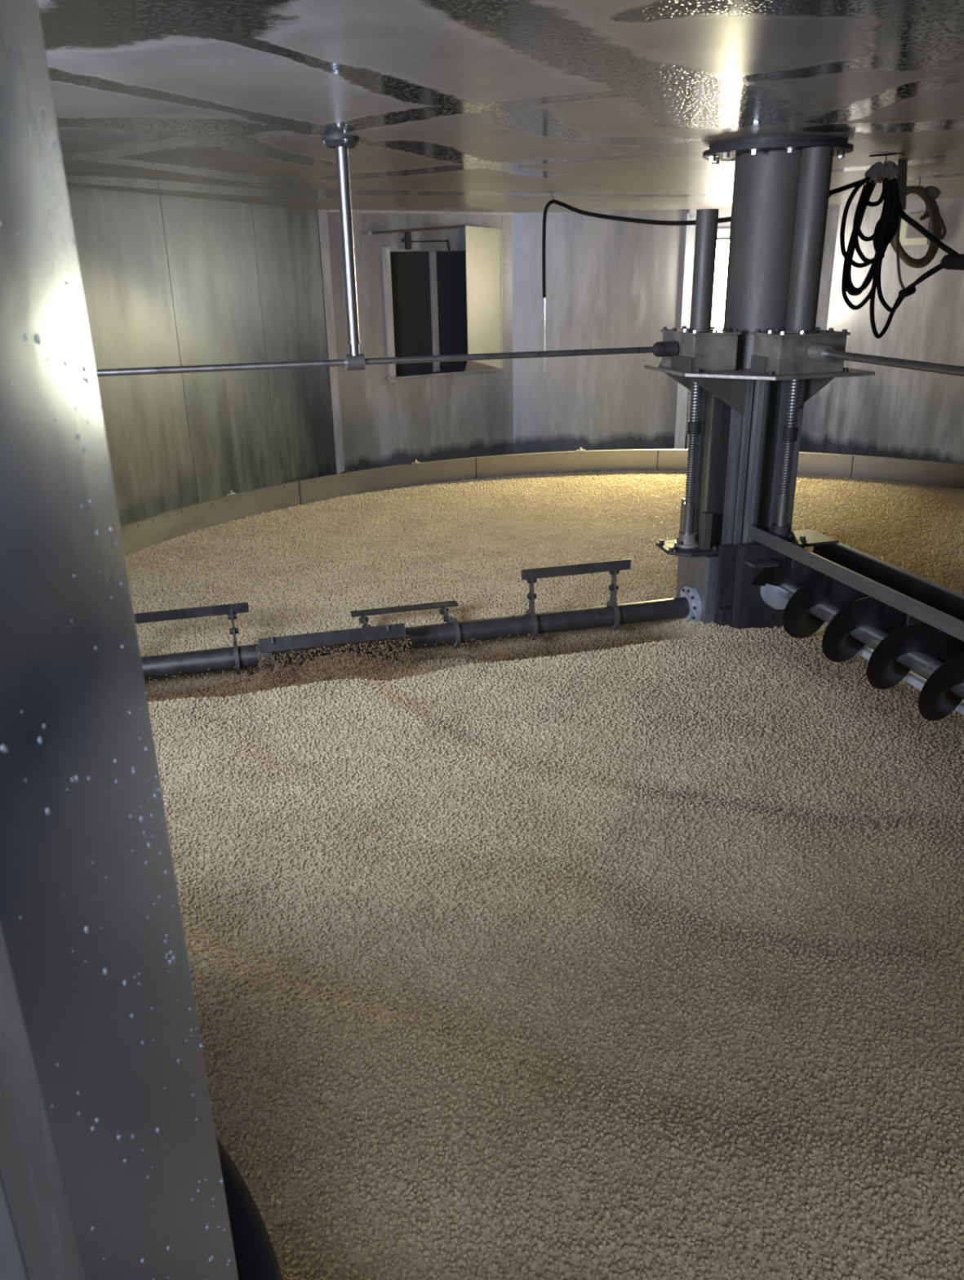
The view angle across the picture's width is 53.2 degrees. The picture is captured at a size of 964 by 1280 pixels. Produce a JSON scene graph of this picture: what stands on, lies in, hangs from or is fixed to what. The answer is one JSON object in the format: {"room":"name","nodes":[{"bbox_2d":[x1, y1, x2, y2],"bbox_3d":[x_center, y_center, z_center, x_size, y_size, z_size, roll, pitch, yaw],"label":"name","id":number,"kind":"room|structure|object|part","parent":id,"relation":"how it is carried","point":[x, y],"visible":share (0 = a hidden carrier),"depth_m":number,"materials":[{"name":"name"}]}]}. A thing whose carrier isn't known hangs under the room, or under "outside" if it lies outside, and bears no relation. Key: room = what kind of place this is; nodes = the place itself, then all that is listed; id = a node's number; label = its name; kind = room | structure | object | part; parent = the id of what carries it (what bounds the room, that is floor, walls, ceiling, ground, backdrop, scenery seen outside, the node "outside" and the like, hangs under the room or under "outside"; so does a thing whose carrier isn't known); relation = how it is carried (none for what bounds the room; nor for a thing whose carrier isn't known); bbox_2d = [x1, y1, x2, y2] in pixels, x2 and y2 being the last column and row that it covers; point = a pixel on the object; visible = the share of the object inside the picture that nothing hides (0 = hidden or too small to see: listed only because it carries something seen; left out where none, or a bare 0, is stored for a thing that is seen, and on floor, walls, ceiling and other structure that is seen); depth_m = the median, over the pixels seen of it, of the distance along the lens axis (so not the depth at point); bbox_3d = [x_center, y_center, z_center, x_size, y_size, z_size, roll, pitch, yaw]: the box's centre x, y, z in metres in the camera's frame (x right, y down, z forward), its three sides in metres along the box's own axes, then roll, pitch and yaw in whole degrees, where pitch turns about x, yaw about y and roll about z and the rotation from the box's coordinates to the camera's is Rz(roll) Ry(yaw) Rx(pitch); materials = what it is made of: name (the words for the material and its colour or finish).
{"room":"grain malting vessel","nodes":[
{"label":"grain malting vessel","id":0,"kind":"room"},
{"bbox_2d":[0,924,85,1279],"bbox_3d":[1.538,0.675,0.771,5.444,2.730,0.425,-3,21,-4],"label":"wall","id":1,"kind":"structure","parent":0,"point":[30,1176],"depth_m":0.56,"materials":[{"name":"grey metal"}]},
{"bbox_2d":[0,0,238,1279],"bbox_3d":[-0.275,0.702,0.788,0.057,2.728,0.358,1,21,5],"label":"door","id":2,"kind":"structure","parent":1,"relation":"in","point":[91,923],"depth_m":0.62,"materials":[{"name":"silver metal"}]},
{"bbox_2d":[216,1136,283,1279],"bbox_3d":[-0.334,0.822,1.132,0.222,0.939,0.020,-1,21,0],"label":"guard","id":3,"kind":"object","parent":1,"relation":"attached to","point":[255,1257],"visible":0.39,"depth_m":1.06,"materials":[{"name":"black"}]},
{"bbox_2d":[66,186,336,526],"bbox_3d":[-2.379,-0.812,4.791,0.640,2.730,7.038,4,22,13],"label":"wall","id":4,"kind":"structure","parent":0,"point":[120,241],"depth_m":6.25,"materials":[{"name":"grey metal"}]},
{"bbox_2d":[160,195,280,502],"bbox_3d":[-1.716,-1.548,6.655,0.002,2.730,1.030,6,22,19],"label":"trim","id":5,"kind":"structure","parent":4,"relation":"attached to","point":[162,201],"depth_m":6.28,"materials":[{"name":"grey metal"}]},
{"bbox_2d":[37,0,963,213],"bbox_3d":[0.919,-2.195,4.368,9.120,0.040,9.120,-1,21,0],"label":"ceiling","id":6,"kind":"structure","parent":0,"point":[453,105],"depth_m":2.58,"materials":[{"name":"grey metal"}]},
{"bbox_2d":[321,135,364,370],"bbox_3d":[-0.487,-1.395,3.521,0.136,0.790,0.136,-1,21,0],"label":"pole","id":7,"kind":"object","parent":6,"relation":"hanging from","point":[355,361],"visible":1,"depth_m":3.49,"materials":[{"name":"metal"}]},
{"bbox_3d":[-0.482,-1.124,3.625,0.048,0.110,0.048,-1,21,0],"label":"rod","id":8,"kind":"part","parent":7,"relation":"part of","materials":[{"name":"metal"}]},
{"bbox_2d":[644,135,875,626],"bbox_3d":[1.132,-0.906,4.104,0.715,2.180,0.715,-7,22,-14],"label":"column","id":9,"kind":"structure","parent":6,"relation":"attached to","point":[740,449],"depth_m":3.94,"materials":[{"name":"metal"}]},
{"bbox_2d":[674,380,703,548],"bbox_3d":[0.910,-0.777,4.168,0.112,0.758,0.112,-1,21,0],"label":"screw","id":10,"kind":"object","parent":9,"relation":"attached to","point":[686,539],"visible":0.91,"depth_m":4.17,"materials":[{"name":"metal"}]},
{"bbox_3d":[0.910,-0.805,4.158,0.048,0.698,0.047,-1,21,0],"label":"threaded rod","id":11,"kind":"part","parent":10,"relation":"part of","materials":[{"name":"metal"}]},
{"bbox_2d":[653,208,741,373],"bbox_3d":[0.852,-1.416,3.907,0.302,0.606,0.359,-7,22,-14],"label":"gearbox","id":12,"kind":"object","parent":9,"relation":"on","point":[699,348],"visible":1,"depth_m":3.88,"materials":[{"name":"metal"}]},
{"bbox_2d":[95,346,656,376],"bbox_3d":[-0.936,-1.002,3.539,3.416,0.025,0.025,-7,22,-14],"label":"shaft","id":13,"kind":"object","parent":12,"relation":"attached to","point":[455,357],"visible":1,"depth_m":3.66,"materials":[{"name":"metal"}]},
{"bbox_3d":[0.899,-1.273,3.975,0.211,0.010,0.306,-7,22,-14],"label":"lid","id":14,"kind":"part","parent":12,"relation":"part of","materials":[{"name":"metal"}]},
{"bbox_2d":[655,497,742,624],"bbox_3d":[0.951,-0.292,4.328,0.289,0.620,0.345,-14,25,-30],"label":"carriage","id":15,"kind":"object","parent":9,"relation":"attached to","point":[713,576],"visible":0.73,"depth_m":4.25,"materials":[{"name":"metal"}]},
{"bbox_3d":[0.920,-0.415,4.309,0.245,0.015,0.260,-7,22,-14],"label":"lug plate","id":16,"kind":"part","parent":15,"relation":"part of","materials":[{"name":"metal"}]},
{"bbox_3d":[0.978,-0.212,4.399,0.055,0.420,0.290,-7,22,-14],"label":"plate","id":17,"kind":"part","parent":15,"relation":"part of","materials":[{"name":"metal"}]},
{"bbox_3d":[1.099,-0.197,4.285,0.120,0.470,0.030,-7,22,-14],"label":"plate","id":18,"kind":"part","parent":15,"relation":"part of","materials":[{"name":"metal"}]},
{"bbox_3d":[0.998,-0.631,4.385,0.070,1.170,0.018,-7,22,-14],"label":"guide rail","id":19,"kind":"part","parent":9,"relation":"part of","materials":[{"name":"grey metal"}]},
{"bbox_3d":[1.001,-0.610,4.331,0.010,1.170,0.060,-7,22,-14],"label":"guide rail","id":20,"kind":"part","parent":9,"relation":"part of","materials":[{"name":"metal"}]},
{"bbox_3d":[1.031,-0.585,4.264,0.075,1.170,0.015,-7,22,-14],"label":"guide rail","id":21,"kind":"part","parent":9,"relation":"part of","materials":[{"name":"metal"}]},
{"bbox_3d":[1.203,-0.067,4.510,0.400,0.320,0.370,-7,22,-14],"label":"foot casing","id":22,"kind":"part","parent":9,"relation":"part of","materials":[{"name":"metal"}]},
{"bbox_3d":[1.078,-0.561,4.200,0.020,1.170,0.060,-7,22,-14],"label":"guide rail","id":23,"kind":"part","parent":9,"relation":"part of","materials":[{"name":"metal"}]},
{"bbox_3d":[1.113,-0.547,4.162,0.025,1.170,0.018,-7,22,-14],"label":"guide rail","id":24,"kind":"part","parent":9,"relation":"part of","materials":[{"name":"metal"}]},
{"bbox_3d":[1.190,-0.539,4.342,0.260,1.322,0.260,-7,22,-14],"label":"post","id":25,"kind":"part","parent":9,"relation":"part of","materials":[{"name":"metal"}]},
{"bbox_3d":[1.154,-0.548,4.164,0.030,1.170,0.035,-7,22,-14],"label":"guide rail","id":26,"kind":"part","parent":9,"relation":"part of","materials":[{"name":"metal"}]},
{"bbox_3d":[1.125,-1.119,3.984,0.690,0.014,0.650,-7,22,-14],"label":"support plate","id":27,"kind":"part","parent":9,"relation":"part of","materials":[{"name":"metal"}]},
{"bbox_3d":[1.177,-0.547,4.160,0.012,1.170,0.055,-7,22,-14],"label":"guide rail","id":28,"kind":"part","parent":9,"relation":"part of","materials":[{"name":"metal"}]},
{"bbox_2d":[731,528,839,629],"bbox_3d":[1.303,-0.207,4.180,0.365,0.516,0.200,-7,22,-14],"label":"carriage","id":29,"kind":"object","parent":9,"relation":"attached to","point":[749,610],"visible":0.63,"depth_m":4.17,"materials":[{"name":"metal"}]},
{"bbox_3d":[1.255,-0.204,4.239,0.300,0.470,0.050,-7,22,-14],"label":"plate","id":30,"kind":"part","parent":29,"relation":"part of","materials":[{"name":"metal"}]},
{"bbox_3d":[1.337,-0.430,4.105,0.285,0.015,0.200,-7,22,-14],"label":"lug plate","id":31,"kind":"part","parent":29,"relation":"part of","materials":[{"name":"metal"}]},
{"bbox_2d":[747,524,963,715],"bbox_3d":[1.686,0.158,2.998,0.319,0.462,2.835,-7,22,-14],"label":"beam","id":32,"kind":"structure","parent":29,"relation":"attached to","point":[925,601],"depth_m":3.59,"materials":[{"name":"metal"}]},
{"bbox_2d":[751,557,963,720],"bbox_3d":[1.682,0.256,2.931,0.318,0.315,2.849,-7,22,-14],"label":"screw","id":33,"kind":"object","parent":32,"relation":"attached to","point":[809,597],"visible":0.92,"depth_m":3.60,"materials":[{"name":"black metal"}]},
{"bbox_2d":[768,379,803,541],"bbox_3d":[1.260,-0.748,3.966,0.112,0.678,0.112,-1,21,0],"label":"screw","id":34,"kind":"object","parent":9,"relation":"attached to","point":[780,528],"visible":0.99,"depth_m":3.96,"materials":[{"name":"metal"}]},
{"bbox_3d":[1.260,-0.776,3.955,0.048,0.618,0.047,-1,21,0],"label":"threaded rod","id":35,"kind":"part","parent":34,"relation":"part of","materials":[{"name":"metal"}]},
{"bbox_3d":[1.310,-0.569,4.210,0.105,1.170,0.020,-7,22,-14],"label":"guide rail","id":36,"kind":"part","parent":9,"relation":"part of","materials":[{"name":"metal"}]},
{"bbox_2d":[750,146,850,375],"bbox_3d":[1.260,-1.426,3.651,0.359,0.796,0.306,-7,22,-14],"label":"gearbox","id":37,"kind":"object","parent":9,"relation":"on","point":[800,348],"visible":0.95,"depth_m":3.68,"materials":[{"name":"metal"}]},
{"bbox_3d":[1.252,-1.206,3.786,0.306,0.010,0.211,-7,22,-14],"label":"lid","id":38,"kind":"part","parent":37,"relation":"part of","materials":[{"name":"metal"}]},
{"bbox_2d":[825,350,963,377],"bbox_3d":[1.679,-0.594,2.364,0.030,0.030,2.816,-7,22,-14],"label":"shaft","id":39,"kind":"object","parent":37,"relation":"attached to","point":[958,371],"visible":1,"depth_m":3.25,"materials":[{"name":"metal"}]},
{"bbox_2d":[869,153,904,163],"bbox_3d":[1.773,-2.094,4.221,0.154,0.083,0.008,-1,21,0],"label":"wire hook","id":40,"kind":"object","parent":6,"relation":"attached to","point":[885,154],"visible":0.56,"depth_m":4.21,"materials":[{"name":"metal"}]},
{"bbox_2d":[829,160,959,338],"bbox_3d":[1.856,-1.753,4.356,0.701,0.743,0.162,-1,21,0],"label":"cable coil","id":41,"kind":"object","parent":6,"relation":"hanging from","point":[889,222],"visible":0.99,"depth_m":4.31,"materials":[{"name":"black rubber"}]},
{"bbox_2d":[940,253,963,270],"bbox_3d":[2.462,-1.584,4.091,0.984,0.128,0.116,15,27,36],"label":"conduit pipe","id":42,"kind":"object","parent":41,"relation":"attached to","point":[950,261],"visible":1,"depth_m":4.33,"materials":[{"name":"black plastic"}]},
{"bbox_2d":[896,159,907,209],"bbox_3d":[1.964,-2.130,4.501,0.064,0.214,0.006,-1,21,0],"label":"strap","id":43,"kind":"object","parent":6,"relation":"hanging from","point":[901,178],"visible":0.71,"depth_m":4.49,"materials":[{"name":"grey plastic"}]},
{"bbox_3d":[2.386,-2.511,5.258,0.073,0.070,0.191,-1,21,0],"label":"wire hook","id":44,"kind":"object","parent":6,"relation":"attached to","visible":0},
{"bbox_2d":[889,186,946,268],"bbox_3d":[2.380,-2.252,5.258,0.328,0.416,0.153,-1,21,0],"label":"coil","id":45,"kind":"object","parent":44,"relation":"hanging from","point":[928,194],"visible":0.76,"depth_m":5.23,"materials":[{"name":"grey plastic"}]},
{"bbox_3d":[0.481,-2.862,6.146,0.108,0.101,0.327,-1,21,0],"label":"wire hook","id":46,"kind":"object","parent":6,"relation":"attached to","visible":0},
{"bbox_2d":[542,195,831,373],"bbox_3d":[0.934,-1.973,5.449,0.192,1.095,2.471,-11,23,-24],"label":"cable","id":47,"kind":"object","parent":46,"relation":"hanging from","point":[723,220],"visible":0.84,"depth_m":5.89,"materials":[{"name":"black rubber"}]},
{"bbox_3d":[0.429,-2.095,6.592,0.016,0.513,0.011,-1,21,0],"label":"probe rod","id":48,"kind":"part","parent":47,"relation":"part of","materials":[{"name":"metal"}]},
{"bbox_2d":[120,447,963,555],"bbox_3d":[1.149,-0.058,4.330,6.900,0.435,6.900,-1,21,0],"label":"ledge","id":49,"kind":"object","parent":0,"point":[138,535],"visible":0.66,"depth_m":6.98,"materials":[{"name":"metal"}]},
{"bbox_2d":[124,469,963,1279],"bbox_3d":[1.149,-0.068,4.326,6.974,0.178,6.974,-1,21,0],"label":"grain","id":50,"kind":"object","parent":49,"relation":"in","point":[642,960],"visible":0.74,"depth_m":2.36,"materials":[{"name":"beige food"}]},
{"bbox_2d":[145,622,663,701],"bbox_3d":[-0.320,0.077,3.922,2.254,0.240,0.225,-7,22,-14],"label":"grain","id":51,"kind":"object","parent":50,"relation":"on","point":[348,646],"visible":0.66,"depth_m":3.83,"materials":[{"name":"beige food"}]},
{"bbox_2d":[133,559,702,679],"bbox_3d":[-0.442,-0.074,4.021,2.896,0.350,0.481,-7,22,-15],"label":"leveling arm","id":52,"kind":"object","parent":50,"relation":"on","point":[687,606],"visible":0.89,"depth_m":4.08,"materials":[{"name":"metal"}]},
{"bbox_3d":[-1.240,-0.106,3.954,0.550,0.045,0.017,-7,22,-14],"label":"paddle blade","id":53,"kind":"part","parent":52,"relation":"part of","materials":[{"name":"metal"}]},
{"bbox_3d":[-1.023,-0.038,3.969,0.009,0.158,0.191,-7,22,-14],"label":"paddle arm","id":54,"kind":"part","parent":52,"relation":"part of"},
{"bbox_3d":[-0.829,0.030,3.805,0.009,0.150,0.195,-7,22,-14],"label":"paddle arm","id":55,"kind":"part","parent":52,"relation":"part of"},
{"bbox_3d":[-0.581,-0.008,3.767,0.570,0.045,0.049,-7,22,-14],"label":"paddle blade","id":56,"kind":"part","parent":52,"relation":"part of","materials":[{"name":"metal"}]},
{"bbox_3d":[-0.500,-0.049,4.153,0.009,0.075,0.209,-7,22,-14],"label":"paddle arm","id":57,"kind":"part","parent":52,"relation":"part of"},
{"bbox_3d":[-0.395,-0.020,3.914,0.009,0.150,0.195,-7,22,-14],"label":"paddle arm","id":58,"kind":"part","parent":52,"relation":"part of"},
{"bbox_3d":[-0.342,-0.139,4.266,0.480,0.015,0.045,-7,22,-14],"label":"paddle blade","id":59,"kind":"part","parent":52,"relation":"part of","materials":[{"name":"metal"}]},
{"bbox_3d":[-0.153,-0.090,4.240,0.009,0.075,0.209,-7,22,-14],"label":"paddle arm","id":60,"kind":"part","parent":52,"relation":"part of"},
{"bbox_3d":[0.214,-0.201,4.151,0.009,0.205,0.064,-7,22,-14],"label":"paddle arm","id":61,"kind":"part","parent":52,"relation":"part of"},
{"bbox_3d":[0.409,-0.304,4.151,0.500,0.045,0.008,-7,22,-14],"label":"paddle blade","id":62,"kind":"part","parent":52,"relation":"part of","materials":[{"name":"metal"}]},
{"bbox_3d":[0.581,-0.244,4.242,0.009,0.205,0.064,-7,22,-14],"label":"paddle arm","id":63,"kind":"part","parent":52,"relation":"part of"},
{"bbox_2d":[319,205,839,474],"bbox_3d":[0.836,-2.363,8.635,4.436,2.730,0.766,-5,22,-10],"label":"wall","id":64,"kind":"structure","parent":0,"point":[610,283],"depth_m":8.57,"materials":[{"name":"grey metal"}]},
{"bbox_2d":[317,209,344,474],"bbox_3d":[-1.208,-2.045,7.913,0.075,2.730,0.006,-15,25,-31],"label":"trim","id":65,"kind":"structure","parent":64,"relation":"attached to","point":[322,214],"depth_m":7.75,"materials":[{"name":"grey metal"}]},
{"bbox_2d":[327,209,514,214],"bbox_3d":[-0.460,-3.504,7.888,1.758,0.018,0.030,-15,25,-31],"label":"trim","id":66,"kind":"structure","parent":64,"relation":"attached to","point":[328,211],"depth_m":7.86,"materials":[{"name":"grey metal"}]},
{"bbox_2d":[401,228,449,250],"bbox_3d":[-0.464,-3.307,7.951,0.453,0.171,0.044,-15,25,-31],"label":"bracket","id":67,"kind":"object","parent":64,"relation":"attached to","point":[412,241],"visible":0.85,"depth_m":7.90,"materials":[{"name":"metal"}]},
{"bbox_3d":[-0.554,-3.294,7.914,0.100,0.165,0.008,-15,25,-31],"label":"plate","id":68,"kind":"part","parent":67,"relation":"part of","materials":[{"name":"grey metal"}]},
{"bbox_3d":[-0.425,-3.274,7.981,0.373,0.088,0.016,-15,25,-31],"label":"latch rod","id":69,"kind":"part","parent":67,"relation":"part of","materials":[{"name":"metal"}]},
{"bbox_2d":[366,225,503,371],"bbox_3d":[-0.312,-2.849,8.116,1.305,1.190,0.204,-14,25,-30],"label":"door","id":70,"kind":"structure","parent":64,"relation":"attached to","point":[483,246],"depth_m":8.29,"materials":[{"name":"metal"}]},
{"bbox_3d":[-0.516,-3.321,7.790,0.808,0.068,0.020,-9,22,-19],"label":"stay rod","id":71,"kind":"part","parent":70,"relation":"part of","materials":[{"name":"grey metal"}]},
{"bbox_2d":[382,244,504,382],"bbox_3d":[-0.362,-2.833,8.313,1.210,1.080,0.190,-15,25,-31],"label":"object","id":72,"kind":"structure","parent":64,"relation":"in","point":[425,292],"depth_m":8.31,"materials":[{"name":"grey metal"}]},
{"bbox_3d":[-0.773,-2.690,7.991,0.065,1.060,0.036,-15,25,-31],"label":"frame","id":73,"kind":"part","parent":72,"relation":"part of","materials":[{"name":"grey metal"}]},
{"bbox_2d":[502,214,509,454],"bbox_3d":[0.219,-2.415,8.798,0.055,2.730,0.009,-15,25,-31],"label":"trim","id":74,"kind":"structure","parent":64,"relation":"attached to","point":[504,226],"depth_m":8.65,"materials":[{"name":"grey metal"}]},
{"bbox_2d":[674,208,731,448],"bbox_3d":[2.308,-2.440,8.762,1.020,2.730,0.050,2,21,9],"label":"trim","id":75,"kind":"structure","parent":64,"relation":"attached to","point":[682,392],"depth_m":8.57,"materials":[{"name":"grey metal"}]},
{"bbox_2d":[711,239,729,329],"bbox_3d":[2.149,-3.104,8.421,0.285,0.740,0.250,2,21,9],"label":"wall lamp","id":76,"kind":"object","parent":64,"relation":"attached to","point":[722,246],"visible":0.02,"depth_m":8.31,"materials":[{"name":"white"}]},
{"bbox_2d":[813,197,963,464],"bbox_3d":[4.448,-1.029,5.024,1.637,2.730,8.176,-4,21,-7],"label":"wall","id":77,"kind":"structure","parent":0,"point":[894,412],"depth_m":8.05,"materials":[{"name":"grey metal"}]},
{"bbox_2d":[899,211,930,244],"bbox_3d":[3.462,-3.271,7.652,0.100,0.240,0.236,-16,26,-34],"label":"junction box","id":78,"kind":"object","parent":77,"relation":"attached to","point":[909,235],"visible":0.56,"depth_m":7.63,"materials":[{"name":"grey paint"}]}
]}

